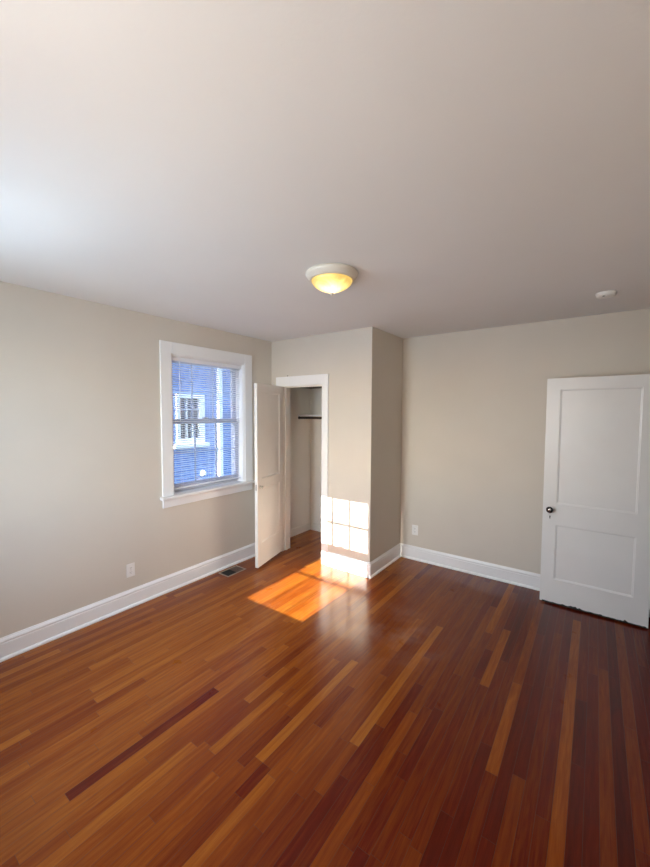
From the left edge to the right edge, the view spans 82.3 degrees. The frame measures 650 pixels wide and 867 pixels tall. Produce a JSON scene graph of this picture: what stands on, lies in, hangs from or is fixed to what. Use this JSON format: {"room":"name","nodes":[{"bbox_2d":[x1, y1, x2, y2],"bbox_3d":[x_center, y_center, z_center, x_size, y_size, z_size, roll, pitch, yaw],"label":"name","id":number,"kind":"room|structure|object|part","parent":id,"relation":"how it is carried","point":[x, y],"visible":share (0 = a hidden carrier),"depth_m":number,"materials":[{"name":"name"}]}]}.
{"room":"empty bedroom","nodes":[
{"label":"empty bedroom","id":0,"kind":"room"},
{"bbox_2d":[0,281,271,637],"bbox_3d":[-1.830,0.252,3.137,0.210,2.783,3.813,2,4,36],"label":"wall","id":1,"kind":"structure","parent":0,"point":[81,463],"depth_m":2.91,"materials":[{"name":"beige paint"}]},
{"bbox_2d":[0,543,254,661],"bbox_3d":[-1.691,1.427,3.194,0.030,0.152,3.553,2,4,36],"label":"baseboard","id":2,"kind":"structure","parent":1,"relation":"attached to","point":[12,645],"depth_m":3.08,"materials":[{"name":"white paint"}]},
{"bbox_2d":[126,562,134,577],"bbox_3d":[-1.678,1.181,3.215,0.009,0.116,0.072,2,4,36],"label":"power outlet","id":3,"kind":"object","parent":1,"relation":"attached to","point":[130,568],"visible":1,"depth_m":3.21,"materials":[{"name":"white plastic"}]},
{"bbox_2d":[159,340,254,507],"bbox_3d":[-1.236,-0.101,3.885,0.257,1.536,1.152,2,4,36],"label":"window","id":4,"kind":"structure","parent":1,"relation":"in","point":[167,349],"depth_m":3.81,"materials":[{"name":"white paint"}]},
{"bbox_3d":[-1.456,-0.131,3.433,0.020,1.429,0.118,2,4,36],"label":"casing","id":5,"kind":"part","parent":4,"relation":"part of","materials":[{"name":"white paint"}]},
{"bbox_3d":[-1.284,-0.430,3.903,0.035,0.628,0.852,2,4,36],"label":"sash","id":6,"kind":"part","parent":4,"relation":"part of","materials":[{"name":"grey"}]},
{"bbox_3d":[-1.255,0.191,3.913,0.035,0.697,0.852,2,4,36],"label":"sash","id":7,"kind":"part","parent":4,"relation":"part of","materials":[{"name":"grey wood"}]},
{"bbox_2d":[172,356,240,489],"bbox_3d":[-1.203,-0.109,3.860,0.050,1.264,0.846,2,4,36],"label":"window blind","id":8,"kind":"object","parent":4,"relation":"attached to","point":[177,360],"visible":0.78,"depth_m":3.81,"materials":[{"name":"white plastic"}]},
{"bbox_3d":[-1.392,-0.081,3.610,0.029,1.220,0.002,2,4,36],"label":"ladder cord","id":9,"kind":"part","parent":8,"relation":"part of","materials":[{"name":"white fabric"}]},
{"bbox_3d":[-1.209,0.514,3.897,0.025,0.016,0.836,2,4,36],"label":"rail","id":10,"kind":"part","parent":8,"relation":"part of","materials":[{"name":"white plastic"}]},
{"bbox_3d":[-1.207,-0.093,3.864,0.029,1.220,0.002,2,4,36],"label":"ladder cord","id":11,"kind":"part","parent":8,"relation":"part of","materials":[{"name":"white fabric"}]},
{"bbox_3d":[-1.197,0.574,3.891,0.152,0.030,1.152,2,4,36],"label":"sill","id":12,"kind":"part","parent":4,"relation":"part of","materials":[{"name":"white paint"}]},
{"bbox_3d":[-1.163,-0.806,3.796,0.020,0.118,0.892,2,4,36],"label":"head casing","id":13,"kind":"part","parent":4,"relation":"part of","materials":[{"name":"white paint"}]},
{"bbox_3d":[-0.876,-0.171,4.230,0.020,1.429,0.118,2,4,36],"label":"casing","id":14,"kind":"part","parent":4,"relation":"part of","materials":[{"name":"white paint"}]},
{"bbox_2d":[290,388,309,529],"bbox_3d":[-0.487,0.152,5.087,0.150,2.783,0.927,2,4,36],"label":"wall","id":15,"kind":"structure","parent":0,"point":[299,397],"depth_m":5.16,"materials":[{"name":"paint"}]},
{"bbox_2d":[290,523,309,536],"bbox_3d":[-0.430,1.355,5.098,0.012,0.100,0.742,2,4,36],"label":"baseboard","id":16,"kind":"structure","parent":15,"relation":"attached to","point":[306,527],"depth_m":5.19,"materials":[{"name":"paint"}]},
{"bbox_2d":[297,386,321,388],"bbox_3d":[0.121,-0.633,4.596,1.355,0.070,0.742,2,4,36],"label":"ceiling","id":17,"kind":"structure","parent":0,"point":[318,386],"depth_m":5.05,"materials":[{"name":"white paint"}]},
{"bbox_2d":[310,388,321,524],"bbox_3d":[0.395,0.162,4.970,1.415,2.783,0.120,2,4,36],"label":"wall","id":18,"kind":"structure","parent":0,"point":[315,394],"depth_m":5.29,"materials":[{"name":"paint"}]},
{"bbox_2d":[290,415,321,420],"bbox_3d":[0.123,-0.188,4.625,1.353,0.087,0.726,2,4,36],"label":"closet shelf","id":19,"kind":"object","parent":18,"relation":"attached to","point":[292,417],"visible":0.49,"depth_m":5.06,"materials":[{"name":"white paint"}]},
{"bbox_2d":[298,416,321,418],"bbox_3d":[0.184,-0.193,4.694,1.336,0.038,0.038,2,4,36],"label":"closet rod","id":20,"kind":"object","parent":19,"relation":"attached to","point":[299,417],"visible":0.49,"depth_m":4.96,"materials":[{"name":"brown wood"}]},
{"bbox_3d":[0.184,-0.193,4.694,1.324,0.032,0.032,2,4,36],"label":"rod","id":21,"kind":"part","parent":20,"relation":"part of","materials":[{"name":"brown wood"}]},
{"bbox_2d":[310,523,320,531],"bbox_3d":[0.332,1.364,4.995,1.343,0.100,0.012,2,4,36],"label":"baseboard","id":22,"kind":"structure","parent":18,"relation":"attached to","point":[316,527],"depth_m":5.33,"materials":[{"name":"paint"}]},
{"bbox_2d":[0,0,649,341],"bbox_3d":[0.417,-1.075,2.086,5.250,0.200,4.950,2,4,36],"label":"ceiling","id":23,"kind":"structure","parent":0,"point":[476,164],"depth_m":1.27,"materials":[{"name":"paint"}]},
{"bbox_2d":[306,263,357,295],"bbox_3d":[0.043,-0.917,2.293,0.322,0.140,0.322,2,4,36],"label":"ceiling light","id":24,"kind":"object","parent":23,"relation":"attached to","point":[331,278],"visible":1,"depth_m":2.20,"materials":[{"name":"glass"}]},
{"bbox_2d":[595,290,616,298],"bbox_3d":[1.999,-0.983,2.647,0.124,0.030,0.124,2,4,36],"label":"smoke detector","id":25,"kind":"object","parent":23,"relation":"attached to","point":[610,293],"visible":1,"depth_m":2.61,"materials":[{"name":"white plastic"}]},
{"bbox_3d":[1.999,-0.994,2.646,0.124,0.010,0.124,2,4,36],"label":"mounting plate","id":26,"kind":"part","parent":25,"relation":"part of","materials":[{"name":"white plastic"}]},
{"bbox_2d":[0,530,649,866],"bbox_3d":[0.421,1.633,2.253,5.250,0.140,4.800,2,4,36],"label":"floor","id":27,"kind":"structure","parent":0,"point":[294,709],"depth_m":1.96,"materials":[{"name":"brown wood"}]},
{"bbox_2d":[218,565,245,576],"bbox_3d":[-0.985,1.462,3.955,0.164,0.005,0.250,2,4,36],"label":"floor vent","id":28,"kind":"object","parent":27,"relation":"in","point":[236,569],"visible":1,"depth_m":3.95,"materials":[{"name":"beige metal"}]},
{"bbox_2d":[271,327,378,561],"bbox_3d":[-0.112,0.198,4.265,1.525,2.783,0.135,2,4,36],"label":"wall","id":29,"kind":"structure","parent":0,"point":[349,357],"depth_m":3.92,"materials":[{"name":"beige paint"}]},
{"bbox_2d":[254,383,282,567],"bbox_3d":[-0.611,0.442,4.200,0.072,1.968,0.588,1,3,20],"label":"door","id":30,"kind":"structure","parent":29,"relation":"in","point":[268,399],"depth_m":4.15,"materials":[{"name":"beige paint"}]},
{"bbox_2d":[276,374,328,564],"bbox_3d":[-0.237,0.391,4.355,0.766,2.108,0.157,2,4,36],"label":"door frame","id":31,"kind":"structure","parent":29,"relation":"attached to","point":[317,380],"depth_m":4.20,"materials":[{"name":"white paint"}]},
{"bbox_3d":[-0.273,-0.603,4.246,0.766,0.112,0.019,2,4,36],"label":"head casing","id":32,"kind":"part","parent":31,"relation":"part of","materials":[{"name":"white paint"}]},
{"bbox_3d":[-0.001,0.461,4.102,0.082,1.996,0.019,2,4,36],"label":"casing","id":33,"kind":"part","parent":31,"relation":"part of","materials":[{"name":"white paint"}]},
{"bbox_2d":[326,551,370,578],"bbox_3d":[0.245,1.393,3.963,0.569,0.152,0.030,2,4,36],"label":"baseboard","id":34,"kind":"structure","parent":29,"relation":"attached to","point":[348,564],"depth_m":3.95,"materials":[{"name":"white paint"}]},
{"bbox_2d":[376,329,402,557],"bbox_3d":[0.670,0.208,4.146,0.120,2.783,0.593,2,4,36],"label":"wall","id":35,"kind":"structure","parent":0,"point":[390,356],"depth_m":4.08,"materials":[{"name":"beige paint"}]},
{"bbox_2d":[370,543,400,577],"bbox_3d":[0.677,1.388,4.098,0.030,0.152,0.757,2,4,36],"label":"baseboard","id":36,"kind":"structure","parent":35,"relation":"attached to","point":[377,565],"depth_m":4.06,"materials":[{"name":"white paint"}]},
{"bbox_2d":[400,308,649,573],"bbox_3d":[1.864,0.236,3.719,2.435,2.783,0.120,2,4,36],"label":"wall","id":37,"kind":"structure","parent":0,"point":[474,402],"depth_m":3.77,"materials":[{"name":"beige paint"}]},
{"bbox_2d":[412,525,417,535],"bbox_3d":[1.036,1.113,4.286,0.072,0.116,0.009,2,4,36],"label":"power outlet","id":38,"kind":"object","parent":37,"relation":"attached to","point":[414,527],"visible":1,"depth_m":4.28,"materials":[{"name":"white plastic"}]},
{"bbox_2d":[400,543,649,616],"bbox_3d":[1.791,1.412,3.739,2.255,0.152,0.030,2,4,36],"label":"baseboard","id":39,"kind":"structure","parent":37,"relation":"attached to","point":[526,579],"depth_m":3.90,"materials":[{"name":"white paint"}]},
{"bbox_3d":[1.480,0.369,1.226,0.120,2.783,4.610,2,4,36],"label":"wall","id":40,"kind":"structure","parent":0,"visible":0},
{"bbox_2d":[540,374,649,627],"bbox_3d":[2.232,0.526,3.064,0.756,1.982,0.098,3,4,37],"label":"door","id":41,"kind":"structure","parent":40,"relation":"in","point":[595,546],"depth_m":3.07,"materials":[{"name":"white paint"}]},
{"bbox_3d":[1.983,0.698,3.278,0.040,0.150,0.003,3,4,37],"label":"plate","id":42,"kind":"part","parent":41,"relation":"part of","materials":[{"name":"white paint"}]},
{"label":"outside","id":43,"kind":"structure","parent":0,"visible":0},
{"bbox_3d":[-11.040,2.731,1.988,60.000,0.200,70.000,2,4,36],"label":"ground","id":44,"kind":"structure","parent":43,"visible":0},
{"bbox_2d":[172,363,230,483],"bbox_3d":[-3.592,-0.797,9.013,4.550,6.150,16.600,2,4,36],"label":"neighbouring house","id":45,"kind":"structure","parent":44,"relation":"on","point":[210,424],"depth_m":7.22,"materials":[{"name":"blue"}]},
{"bbox_3d":[-2.609,-0.282,7.060,0.030,0.750,0.410,2,4,36],"label":"pane","id":46,"kind":"part","parent":45,"relation":"part of","materials":[{"name":"grey glass"}]},
{"bbox_3d":[-2.522,0.225,7.048,0.100,0.070,0.740,2,4,36],"label":"sill","id":47,"kind":"part","parent":45,"relation":"part of","materials":[{"name":"white paint"}]}
]}

